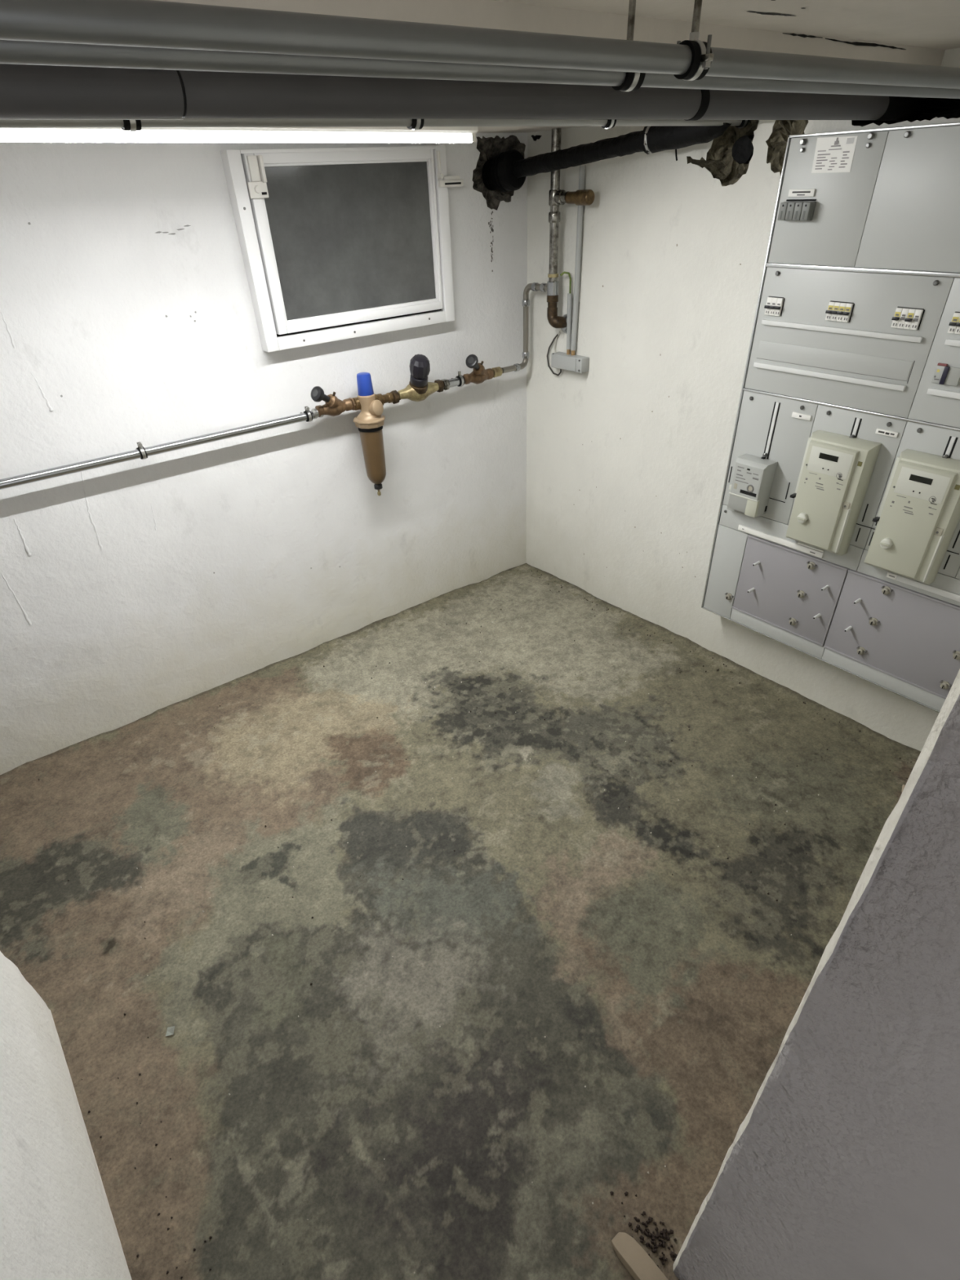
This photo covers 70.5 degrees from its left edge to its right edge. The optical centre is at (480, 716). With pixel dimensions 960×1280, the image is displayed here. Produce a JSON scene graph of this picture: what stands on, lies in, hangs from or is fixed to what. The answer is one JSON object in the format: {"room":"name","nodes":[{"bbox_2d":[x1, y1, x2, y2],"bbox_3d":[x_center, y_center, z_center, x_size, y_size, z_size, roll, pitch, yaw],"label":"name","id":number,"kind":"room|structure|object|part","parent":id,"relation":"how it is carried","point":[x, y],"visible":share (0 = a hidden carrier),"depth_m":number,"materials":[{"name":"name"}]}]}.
{"room":"utility area","nodes":[
{"label":"utility area","id":0,"kind":"room"},
{"bbox_2d":[0,951,131,1279],"bbox_3d":[-0.444,0.832,0.235,0.407,1.980,3.030,-28,45,-28],"label":"wall","id":1,"kind":"structure","parent":0,"point":[57,1222],"depth_m":1.31,"materials":[{"name":"white paint"}]},
{"bbox_2d":[0,132,527,774],"bbox_3d":[-1.352,-0.814,2.434,4.000,1.920,0.073,-28,45,-28],"label":"wall","id":2,"kind":"structure","parent":0,"point":[131,590],"depth_m":2.63,"materials":[{"name":"white paint"}]},
{"bbox_2d":[0,411,317,489],"bbox_3d":[-1.751,-0.627,2.035,2.808,0.036,0.029,-28,45,-28],"label":"pipe","id":3,"kind":"object","parent":2,"relation":"attached to","point":[22,479],"visible":0.96,"depth_m":2.38,"materials":[{"name":"grey metal"}]},
{"bbox_2d":[135,441,147,459],"bbox_3d":[-1.195,-0.938,2.384,0.020,0.057,0.081,-28,45,-28],"label":"clamp","id":4,"kind":"object","parent":3,"relation":"attached to","point":[141,449],"visible":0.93,"depth_m":2.36,"materials":[{"name":"silver rubber"}]},
{"bbox_2d":[300,405,312,422],"bbox_3d":[-0.692,-1.201,2.687,0.020,0.057,0.081,-28,45,-28],"label":"clamp","id":5,"kind":"object","parent":3,"relation":"attached to","point":[307,411],"visible":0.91,"depth_m":2.66,"materials":[{"name":"silver rubber"}]},
{"bbox_2d":[311,386,352,417],"bbox_3d":[-0.596,-1.261,2.699,0.083,0.128,0.187,22,45,28],"label":"valve","id":6,"kind":"object","parent":3,"relation":"attached to","point":[333,406],"visible":0.98,"depth_m":2.69,"materials":[{"name":"red metal"}]},
{"bbox_2d":[311,408,324,417],"bbox_3d":[-0.647,-1.207,2.697,0.044,0.038,0.038,-28,45,-28],"label":"coupling","id":7,"kind":"object","parent":6,"relation":"attached to","point":[314,411],"visible":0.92,"depth_m":2.68,"materials":[{"name":"silver metal"}]},
{"bbox_3d":[-0.628,-1.247,2.625,0.046,0.054,0.056,-28,45,-28],"label":"knob","id":8,"kind":"part","parent":6,"relation":"part of","materials":[{"name":"black plastic"}]},
{"bbox_3d":[-0.612,-1.249,2.654,0.025,0.047,0.057,21,44,27],"label":"stem","id":9,"kind":"part","parent":6,"relation":"part of","materials":[{"name":"black plastic"}]},
{"bbox_2d":[349,397,355,410],"bbox_3d":[-0.522,-1.275,2.769,0.009,0.043,0.050,-28,45,-28],"label":"hex union","id":10,"kind":"object","parent":6,"relation":"attached to","point":[350,398],"visible":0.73,"depth_m":2.75,"materials":[{"name":"red metal"}]},
{"bbox_2d":[220,145,463,352],"bbox_3d":[-0.441,-1.759,2.542,0.922,0.571,0.085,-28,45,-28],"label":"window","id":11,"kind":"structure","parent":2,"relation":"in","point":[336,243],"depth_m":2.50,"materials":[{"name":"white paint"}]},
{"bbox_3d":[-0.733,-1.778,2.201,0.032,0.066,0.010,-28,45,-28],"label":"latch plate","id":12,"kind":"part","parent":11,"relation":"part of","materials":[{"name":"white plastic"}]},
{"bbox_3d":[-0.710,-1.782,2.209,0.012,0.070,0.023,-28,45,-28],"label":"latch lever","id":13,"kind":"part","parent":11,"relation":"part of","materials":[{"name":"white plastic"}]},
{"bbox_3d":[-0.459,-1.768,2.523,0.688,0.450,0.004,-28,45,-28],"label":"pane","id":14,"kind":"part","parent":11,"relation":"part of","materials":[{"name":"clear glass"}]},
{"bbox_3d":[-0.155,-2.076,2.547,0.010,0.073,0.015,-28,45,-28],"label":"latch lever","id":15,"kind":"part","parent":11,"relation":"part of","materials":[{"name":"white plastic"}]},
{"bbox_3d":[-0.110,-2.064,2.600,0.076,0.011,0.012,-28,45,-28],"label":"latch plate","id":16,"kind":"part","parent":11,"relation":"part of","materials":[{"name":"white plastic"}]},
{"bbox_2d":[352,372,386,495],"bbox_3d":[-0.457,-1.178,2.866,0.129,0.496,0.136,-28,45,-28],"label":"water filter","id":17,"kind":"object","parent":2,"relation":"attached to","point":[370,421],"visible":0.98,"depth_m":2.80,"materials":[{"name":"gold metal"}]},
{"bbox_2d":[359,429,386,484],"bbox_3d":[-0.454,-1.118,2.914,0.097,0.230,0.097,-28,45,-28],"label":"bowl","id":18,"kind":"object","parent":17,"relation":"on","point":[371,440],"depth_m":2.87,"materials":[{"name":"brown plastic"}]},
{"bbox_2d":[376,392,393,405],"bbox_3d":[-0.404,-1.331,2.845,0.083,0.047,0.048,-28,45,-28],"label":"pipe fitting","id":19,"kind":"object","parent":17,"relation":"attached to","point":[388,397],"visible":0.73,"depth_m":2.84,"materials":[{"name":"gold metal"}]},
{"bbox_2d":[397,354,439,401],"bbox_3d":[-0.255,-1.433,2.875,0.202,0.187,0.127,-28,45,-28],"label":"pressure reducer","id":20,"kind":"object","parent":2,"relation":"attached to","point":[418,389],"visible":0.99,"depth_m":2.86,"materials":[{"name":"gold metal"}]},
{"bbox_2d":[390,390,400,404],"bbox_3d":[-0.358,-1.354,2.874,0.034,0.052,0.052,-28,45,-28],"label":"hex union","id":21,"kind":"object","parent":20,"relation":"attached to","point":[396,395],"visible":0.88,"depth_m":2.86,"materials":[{"name":"gold metal"}]},
{"bbox_3d":[-0.251,-1.460,2.830,0.085,0.088,0.090,-28,45,-28],"label":"adjusting knob","id":22,"kind":"part","parent":20,"relation":"part of","materials":[{"name":"black plastic"}]},
{"bbox_2d":[434,379,444,392],"bbox_3d":[-0.180,-1.451,2.978,0.026,0.045,0.052,-28,45,-28],"label":"hex union","id":23,"kind":"object","parent":20,"relation":"attached to","point":[439,382],"visible":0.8,"depth_m":2.96,"materials":[{"name":"gold metal"}]},
{"bbox_2d":[448,377,460,387],"bbox_3d":[-0.112,-1.487,3.018,0.082,0.034,0.033,-28,45,-28],"label":"pipe nipple","id":24,"kind":"object","parent":20,"relation":"attached to","point":[453,382],"visible":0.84,"depth_m":3.00,"materials":[{"name":"grey metal"}]},
{"bbox_2d":[440,378,449,390],"bbox_3d":[-0.155,-1.464,2.993,0.026,0.041,0.047,-28,45,-28],"label":"hex union","id":25,"kind":"object","parent":24,"relation":"attached to","point":[446,382],"visible":0.82,"depth_m":2.98,"materials":[{"name":"metal"}]},
{"bbox_2d":[451,371,464,386],"bbox_3d":[-0.101,-1.514,3.037,0.022,0.062,0.083,-28,45,-28],"label":"clamp","id":26,"kind":"object","parent":24,"relation":"attached to","point":[460,376],"visible":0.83,"depth_m":3.01,"materials":[{"name":"silver rubber"}]},
{"bbox_2d":[462,354,493,384],"bbox_3d":[-0.002,-1.558,3.037,0.172,0.134,0.107,-28,45,-28],"label":"valve","id":27,"kind":"object","parent":24,"relation":"attached to","point":[479,375],"visible":0.98,"depth_m":3.04,"materials":[{"name":"brown metal"}]},
{"bbox_3d":[-0.035,-1.553,2.967,0.049,0.054,0.056,-28,45,-28],"label":"knob","id":28,"kind":"part","parent":27,"relation":"part of","materials":[{"name":"black plastic"}]},
{"bbox_2d":[491,366,502,377],"bbox_3d":[0.077,-1.589,3.130,0.048,0.042,0.042,-28,45,-28],"label":"coupling","id":29,"kind":"object","parent":27,"relation":"attached to","point":[498,371],"visible":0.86,"depth_m":3.11,"materials":[{"name":"gold metal"}]},
{"bbox_2d":[481,122,731,191],"bbox_3d":[0.396,-2.019,2.435,0.129,0.202,1.088,-29,45,-29],"label":"pipe","id":30,"kind":"object","parent":2,"relation":"attached to","point":[507,171],"visible":0.9,"depth_m":2.42,"materials":[{"name":"black paint"}]},
{"bbox_2d":[481,149,526,191],"bbox_3d":[0.098,-2.201,2.740,0.131,0.132,0.165,-28,45,-28],"label":"socket","id":31,"kind":"object","parent":30,"relation":"attached to","point":[500,173],"depth_m":2.70,"materials":[{"name":"black paint"}]},
{"bbox_2d":[0,563,920,1279],"bbox_3d":[0.009,0.905,1.669,4.000,0.020,4.200,-28,45,-28],"label":"floor","id":32,"kind":"structure","parent":0,"point":[557,912],"depth_m":2.04,"materials":[{"name":"grey concrete"}]},
{"bbox_2d":[165,1026,174,1035],"bbox_3d":[-0.824,0.835,1.804,0.021,0.009,0.023,-4,38,-2],"label":"scrap","id":33,"kind":"object","parent":32,"relation":"on","point":[170,1031],"visible":1,"depth_m":1.80,"materials":[{"name":"grey paper"}]},
{"bbox_2d":[38,570,911,1278],"bbox_3d":[-0.120,0.240,2.518,2.806,0.005,2.250,-28,45,-28],"label":"grit","id":34,"kind":"object","parent":32,"relation":"on","point":[727,858],"visible":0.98,"depth_m":2.29,"materials":[{"name":"black stone"}]},
{"bbox_2d":[136,621,818,1274],"bbox_3d":[-0.059,0.400,2.313,2.175,0.005,2.158,-28,45,-28],"label":"grit","id":35,"kind":"object","parent":32,"relation":"on","point":[492,621],"visible":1,"depth_m":2.23,"materials":[{"name":"beige"}]},
{"bbox_2d":[611,1231,668,1279],"bbox_3d":[0.390,1.157,1.300,0.043,0.038,0.348,-28,45,-28],"label":"batten","id":36,"kind":"object","parent":32,"relation":"on","point":[633,1257],"visible":1,"depth_m":1.36,"materials":[{"name":"brown wood"}]},
{"bbox_2d":[609,1191,677,1267],"bbox_3d":[0.355,1.079,1.429,0.080,0.006,0.195,-28,45,-28],"label":"crumbs","id":37,"kind":"object","parent":32,"relation":"on","point":[646,1232],"visible":0.98,"depth_m":1.42,"materials":[{"name":"black stone"}]},
{"bbox_2d":[155,0,959,133],"bbox_3d":[-0.066,-0.599,0.478,4.000,0.070,4.200,-28,45,-28],"label":"ceiling","id":38,"kind":"structure","parent":0,"point":[917,32],"depth_m":1.19,"materials":[{"name":"paint"}]},
{"bbox_2d":[0,126,478,142],"bbox_3d":[-0.606,-1.456,1.693,1.500,0.053,0.052,-28,45,-28],"label":"lamp","id":39,"kind":"object","parent":38,"relation":"attached to","point":[326,134],"visible":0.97,"depth_m":1.70,"materials":[{"name":"white plastic"}]},
{"bbox_2d":[0,117,742,128],"bbox_3d":[-0.729,-1.057,1.199,3.976,0.027,0.025,-28,45,-28],"label":"ceiling pipe","id":40,"kind":"object","parent":38,"relation":"attached to","point":[186,122],"visible":0.49,"depth_m":1.48,"materials":[{"name":"grey"}]},
{"bbox_2d":[121,120,141,131],"bbox_3d":[-0.646,-1.104,1.246,0.030,0.045,0.036,-28,45,-28],"label":"clamp","id":41,"kind":"object","parent":40,"relation":"attached to","point":[129,125],"visible":0.42,"depth_m":1.25,"materials":[{"name":"black rubber"}]},
{"bbox_2d":[406,119,424,129],"bbox_3d":[-0.149,-1.365,1.544,0.030,0.046,0.036,-28,45,-28],"label":"clamp","id":42,"kind":"object","parent":40,"relation":"attached to","point":[416,124],"visible":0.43,"depth_m":1.54,"materials":[{"name":"silver rubber"}]},
{"bbox_2d":[601,119,616,128],"bbox_3d":[0.349,-1.626,1.843,0.030,0.046,0.036,-28,45,-28],"label":"clamp","id":43,"kind":"object","parent":40,"relation":"attached to","point":[611,123],"visible":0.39,"depth_m":1.84,"materials":[{"name":"silver rubber"}]},
{"bbox_2d":[734,120,749,128],"bbox_3d":[0.821,-1.874,2.127,0.030,0.046,0.036,-28,45,-28],"label":"clamp","id":44,"kind":"object","parent":40,"relation":"attached to","point":[744,122],"visible":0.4,"depth_m":2.13,"materials":[{"name":"black rubber"}]},
{"bbox_2d":[0,63,927,120],"bbox_3d":[-0.389,-0.853,0.923,4.080,0.061,0.061,-28,45,-28],"label":"drain pipe","id":45,"kind":"object","parent":38,"relation":"attached to","point":[27,91],"visible":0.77,"depth_m":1.03,"materials":[{"name":"paint"}]},
{"bbox_2d":[0,40,959,98],"bbox_3d":[-0.212,-0.664,0.682,3.976,0.027,0.027,-28,45,-28],"label":"ceiling pipe","id":46,"kind":"object","parent":38,"relation":"attached to","point":[12,52],"visible":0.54,"depth_m":0.73,"materials":[{"name":"grey paint"}]},
{"bbox_2d":[611,0,645,91],"bbox_3d":[0.201,-0.915,0.904,0.034,0.122,0.037,-28,45,-28],"label":"clamp","id":47,"kind":"object","parent":46,"relation":"attached to","point":[633,81],"visible":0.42,"depth_m":0.92,"materials":[{"name":"black rubber"}]},
{"bbox_3d":[0.200,-0.930,0.892,0.009,0.085,0.009,-28,45,-28],"label":"threaded rod","id":48,"kind":"part","parent":47,"relation":"part of","materials":[{"name":"metal"}]},
{"bbox_2d":[673,0,713,80],"bbox_3d":[0.263,-0.853,0.821,0.034,0.122,0.059,-28,45,-28],"label":"clamp","id":49,"kind":"object","parent":38,"relation":"hanging from","point":[702,58],"visible":0.7,"depth_m":0.83,"materials":[{"name":"black rubber"}]},
{"bbox_2d":[0,0,959,88],"bbox_3d":[-0.138,-0.608,0.607,3.976,0.027,0.027,-28,45,-28],"label":"ceiling pipe","id":50,"kind":"object","parent":49,"relation":"hanging from","point":[126,23],"visible":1,"depth_m":0.62,"materials":[{"name":"grey paint"}]},
{"bbox_3d":[0.262,-0.868,0.809,0.009,0.085,0.009,-28,45,-28],"label":"threaded rod","id":51,"kind":"part","parent":49,"relation":"part of","materials":[{"name":"metal"}]},
{"bbox_2d":[526,47,959,751],"bbox_3d":[1.636,-0.721,2.072,0.268,1.990,4.200,-28,45,-28],"label":"wall","id":52,"kind":"structure","parent":0,"point":[628,455],"depth_m":2.77,"materials":[{"name":"white paint"}]},
{"bbox_2d":[566,293,572,349],"bbox_3d":[0.391,-1.724,2.963,0.020,0.213,0.028,-28,45,-28],"label":"conduit","id":53,"kind":"object","parent":52,"relation":"attached to","point":[569,295],"visible":1,"depth_m":2.95,"materials":[{"name":"grey plastic"}]},
{"bbox_2d":[551,349,589,373],"bbox_3d":[0.401,-1.595,3.034,0.053,0.079,0.193,-28,45,-28],"label":"junction box","id":54,"kind":"object","parent":52,"relation":"attached to","point":[567,361],"visible":1,"depth_m":3.01,"materials":[{"name":"grey plastic"}]},
{"bbox_2d":[546,333,561,376],"bbox_3d":[0.340,-1.658,3.109,0.011,0.172,0.103,-28,45,-28],"label":"cable","id":55,"kind":"object","parent":54,"relation":"attached to","point":[557,335],"visible":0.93,"depth_m":3.13,"materials":[{"name":"grey plastic"}]},
{"bbox_2d":[553,331,559,352],"bbox_3d":[0.346,-1.690,3.074,0.012,0.099,0.037,-28,45,-28],"label":"cable","id":56,"kind":"object","parent":54,"relation":"attached to","point":[559,331],"visible":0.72,"depth_m":3.08,"materials":[{"name":"grey plastic"}]},
{"bbox_3d":[0.373,-1.584,3.038,0.004,0.052,0.156,-28,45,-28],"label":"lid","id":57,"kind":"part","parent":54,"relation":"part of","materials":[{"name":"grey plastic"}]},
{"bbox_2d":[546,128,594,333],"bbox_3d":[0.373,-1.935,2.753,0.086,0.693,0.223,-28,45,-28],"label":"standpipe","id":58,"kind":"object","parent":52,"relation":"attached to","point":[557,197],"visible":1,"depth_m":2.74,"materials":[{"name":"metal"}]},
{"bbox_2d":[501,282,546,373],"bbox_3d":[0.202,-1.730,3.040,0.163,0.355,0.170,-28,45,-28],"label":"supply pipe","id":59,"kind":"object","parent":58,"relation":"attached to","point":[535,286],"visible":0.98,"depth_m":3.10,"materials":[{"name":"silver metal"}]},
{"bbox_2d":[560,271,571,293],"bbox_3d":[0.363,-1.837,2.879,0.050,0.087,0.010,4,39,9],"label":"earth wire","id":60,"kind":"object","parent":58,"relation":"attached to","point":[563,273],"visible":1,"depth_m":2.87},
{"bbox_2d":[570,165,585,350],"bbox_3d":[0.404,-1.873,2.810,0.022,0.635,0.032,-28,45,-28],"label":"conduit","id":61,"kind":"object","parent":52,"relation":"attached to","point":[582,168],"visible":0.99,"depth_m":2.80,"materials":[{"name":"grey plastic"}]},
{"bbox_2d":[731,134,753,164],"bbox_3d":[0.854,-1.828,2.189,0.072,0.073,0.055,22,45,28],"label":"wall fitting","id":62,"kind":"object","parent":52,"relation":"attached to","point":[742,151],"visible":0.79,"depth_m":2.18,"materials":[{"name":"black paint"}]},
{"bbox_2d":[701,121,959,712],"bbox_3d":[1.294,-0.833,2.113,0.146,1.546,1.102,-28,45,-28],"label":"electrical cabinet","id":63,"kind":"object","parent":52,"relation":"attached to","point":[882,235],"visible":0.94,"depth_m":2.12,"materials":[{"name":"grey metal"}]},
{"bbox_3d":[0.996,-0.587,2.759,0.009,0.370,0.132,-28,45,-28],"label":"panel","id":64,"kind":"part","parent":63,"relation":"part of","materials":[{"name":"grey metal"}]},
{"bbox_2d":[726,453,777,517],"bbox_3d":[0.972,-0.839,2.487,0.076,0.208,0.166,-28,45,-28],"label":"meter","id":65,"kind":"object","parent":63,"relation":"attached to","point":[750,488],"visible":1,"depth_m":2.44,"materials":[{"name":"grey plastic"}]},
{"bbox_2d":[735,466,758,484],"bbox_3d":[0.955,-0.858,2.424,0.001,0.051,0.091,-28,45,-28],"label":"print","id":66,"kind":"object","parent":65,"relation":"on","point":[744,474],"depth_m":2.42,"materials":[{"name":"grey plastic"}]},
{"bbox_3d":[1.023,-0.921,2.421,0.009,0.406,0.276,-28,45,-28],"label":"panel","id":67,"kind":"part","parent":63,"relation":"part of","materials":[{"name":"grey metal"}]},
{"bbox_2d":[764,296,785,315],"bbox_3d":[0.944,-1.317,2.180,0.019,0.051,0.057,-28,45,-28],"label":"circuit breaker","id":68,"kind":"object","parent":63,"relation":"on","point":[774,306],"visible":1,"depth_m":2.18,"materials":[{"name":"white plastic"}]},
{"bbox_3d":[1.170,-0.335,2.688,0.009,0.050,0.404,-28,45,-28],"label":"panel","id":69,"kind":"part","parent":63,"relation":"part of","materials":[{"name":"grey metal"}]},
{"bbox_3d":[1.120,-0.663,2.484,0.009,0.080,0.559,-28,45,-28],"label":"panel","id":70,"kind":"part","parent":63,"relation":"part of","materials":[{"name":"grey metal"}]},
{"bbox_2d":[777,199,816,220],"bbox_3d":[0.938,-1.502,2.012,0.031,0.050,0.099,-28,45,-28],"label":"block","id":71,"kind":"object","parent":63,"relation":"attached to","point":[788,211],"visible":1,"depth_m":2.00,"materials":[{"name":"grey plastic"}]},
{"bbox_2d":[791,191,810,195],"bbox_3d":[0.943,-1.537,1.993,0.001,0.010,0.058,-28,45,-28],"label":"print","id":72,"kind":"object","parent":63,"relation":"attached to","point":[793,193],"depth_m":1.99,"materials":[{"name":"grey paper"}]},
{"bbox_3d":[1.070,-0.999,2.258,0.006,0.016,0.067,-28,45,-28],"label":"name plate","id":73,"kind":"part","parent":63,"relation":"part of","materials":[{"name":"white plastic"}]},
{"bbox_3d":[0.945,-1.538,1.994,0.006,0.018,0.082,-28,45,-28],"label":"name plate","id":74,"kind":"part","parent":63,"relation":"part of","materials":[{"name":"white plastic"}]},
{"bbox_3d":[0.996,-1.490,1.968,0.009,0.300,0.281,-28,45,-28],"label":"panel","id":75,"kind":"part","parent":63,"relation":"part of","materials":[{"name":"grey metal"}]},
{"bbox_2d":[786,430,881,555],"bbox_3d":[1.151,-0.734,2.261,0.094,0.366,0.214,-28,45,-28],"label":"meter","id":76,"kind":"object","parent":63,"relation":"attached to","point":[837,469],"visible":1,"depth_m":2.22,"materials":[{"name":"beige plastic"}]},
{"bbox_3d":[1.130,-0.732,2.254,0.016,0.328,0.163,-28,45,-28],"label":"plate","id":77,"kind":"part","parent":76,"relation":"part of","materials":[{"name":"beige plastic"}]},
{"bbox_2d":[804,472,843,490],"bbox_3d":[1.121,-0.795,2.195,0.001,0.126,0.128,-28,45,-28],"label":"print","id":78,"kind":"object","parent":76,"relation":"attached to","point":[812,481],"depth_m":2.22,"materials":[{"name":"grey plastic"}]},
{"bbox_3d":[1.121,-0.815,2.178,0.001,0.077,0.137,-28,45,-28],"label":"rating plate","id":79,"kind":"part","parent":76,"relation":"part of","materials":[{"name":"white plastic"}]},
{"bbox_2d":[811,135,857,173],"bbox_3d":[0.988,-1.570,1.897,0.001,0.079,0.120,-28,45,-28],"label":"paper notice","id":80,"kind":"object","parent":63,"relation":"attached to","point":[832,154],"visible":1,"depth_m":1.90,"materials":[{"name":"white paper"}]},
{"bbox_2d":[814,137,849,169],"bbox_3d":[0.987,-1.572,1.897,0.001,0.070,0.097,-28,45,-28],"label":"print","id":81,"kind":"object","parent":80,"relation":"attached to","point":[830,153],"depth_m":1.90,"materials":[{"name":"grey paper"}]},
{"bbox_2d":[825,300,854,322],"bbox_3d":[1.080,-1.217,2.041,0.019,0.050,0.075,-28,45,-28],"label":"circuit breaker","id":82,"kind":"object","parent":63,"relation":"on","point":[838,311],"visible":1,"depth_m":2.04,"materials":[{"name":"white plastic"}]},
{"bbox_3d":[1.198,-0.790,2.244,0.009,0.406,0.283,-28,45,-28],"label":"panel","id":83,"kind":"part","parent":63,"relation":"part of","materials":[{"name":"beige plastic"}]},
{"bbox_3d":[1.095,-1.160,2.091,0.009,0.353,0.559,-28,45,-28],"label":"panel","id":84,"kind":"part","parent":63,"relation":"part of","materials":[{"name":"grey metal"}]},
{"bbox_3d":[1.469,-0.111,2.386,0.009,0.050,0.552,-28,45,-28],"label":"panel","id":85,"kind":"part","parent":63,"relation":"part of","materials":[{"name":"grey metal"}]},
{"bbox_2d":[878,430,894,435],"bbox_3d":[1.243,-0.868,2.077,0.001,0.006,0.049,-28,45,-28],"label":"print","id":86,"kind":"object","parent":63,"relation":"attached to","point":[880,432],"depth_m":2.08,"materials":[{"name":"grey plastic"}]},
{"bbox_3d":[1.246,-0.869,2.078,0.006,0.014,0.066,-28,45,-28],"label":"name plate","id":87,"kind":"part","parent":63,"relation":"part of","materials":[{"name":"white plastic"}]},
{"bbox_3d":[1.357,-0.463,2.236,0.002,0.016,0.030,-28,45,-28],"label":"label plate","id":88,"kind":"part","parent":63,"relation":"part of","materials":[{"name":"white"}]},
{"bbox_3d":[1.249,-1.300,1.712,0.009,0.300,0.529,-28,45,-28],"label":"panel","id":89,"kind":"part","parent":63,"relation":"part of","materials":[{"name":"grey metal"}]},
{"bbox_2d":[890,306,924,329],"bbox_3d":[1.205,-1.123,1.915,0.019,0.051,0.075,-28,45,-28],"label":"circuit breaker","id":90,"kind":"object","parent":63,"relation":"on","point":[904,317],"visible":1,"depth_m":1.91,"materials":[{"name":"white plastic"}]},
{"bbox_3d":[1.460,-0.408,2.140,0.009,0.080,0.531,-28,45,-28],"label":"panel","id":91,"kind":"part","parent":63,"relation":"part of","materials":[{"name":"grey metal"}]},
{"bbox_2d":[863,448,959,584],"bbox_3d":[1.329,-0.600,2.081,0.094,0.366,0.214,-28,45,-28],"label":"meter","id":92,"kind":"object","parent":63,"relation":"attached to","point":[917,519],"visible":1,"depth_m":2.05,"materials":[{"name":"beige plastic"}]},
{"bbox_2d":[889,494,936,515],"bbox_3d":[1.300,-0.661,2.014,0.001,0.126,0.128,-28,45,-28],"label":"print","id":93,"kind":"object","parent":92,"relation":"attached to","point":[900,504],"depth_m":2.04,"materials":[{"name":"grey plastic"}]},
{"bbox_3d":[1.299,-0.681,1.998,0.001,0.077,0.137,-28,45,-28],"label":"rating plate","id":94,"kind":"part","parent":92,"relation":"part of","materials":[{"name":"white plastic"}]},
{"bbox_3d":[1.375,-0.657,2.064,0.009,0.406,0.284,-28,45,-28],"label":"panel","id":95,"kind":"part","parent":63,"relation":"part of","materials":[{"name":"beige plastic"}]},
{"bbox_3d":[1.435,-0.905,1.747,0.009,0.353,0.531,-28,45,-28],"label":"panel","id":96,"kind":"part","parent":63,"relation":"part of","materials":[{"name":"grey metal"}]},
{"bbox_2d":[931,362,959,386],"bbox_3d":[1.306,-0.956,1.897,0.015,0.050,0.068,-28,45,-28],"label":"residual breaker","id":97,"kind":"object","parent":63,"relation":"attached to","point":[943,375],"visible":1,"depth_m":1.90,"materials":[{"name":"grey plastic"}]},
{"bbox_2d":[947,311,959,334],"bbox_3d":[1.300,-1.052,1.818,0.019,0.050,0.075,-28,45,-28],"label":"circuit breaker","id":98,"kind":"object","parent":63,"relation":"on","point":[954,326],"visible":1,"depth_m":1.83,"materials":[{"name":"white plastic"}]},
{"bbox_3d":[1.540,-0.533,1.898,0.009,0.406,0.243,-28,45,-28],"label":"panel","id":99,"kind":"part","parent":63,"relation":"part of","materials":[{"name":"grey metal"}]},
{"bbox_2d":[672,669,959,1279],"bbox_3d":[1.593,0.335,0.734,1.933,1.980,1.587,-28,45,-28],"label":"wall","id":100,"kind":"structure","parent":0,"point":[843,1163],"depth_m":0.71,"materials":[{"name":"grey paint"}]}
]}

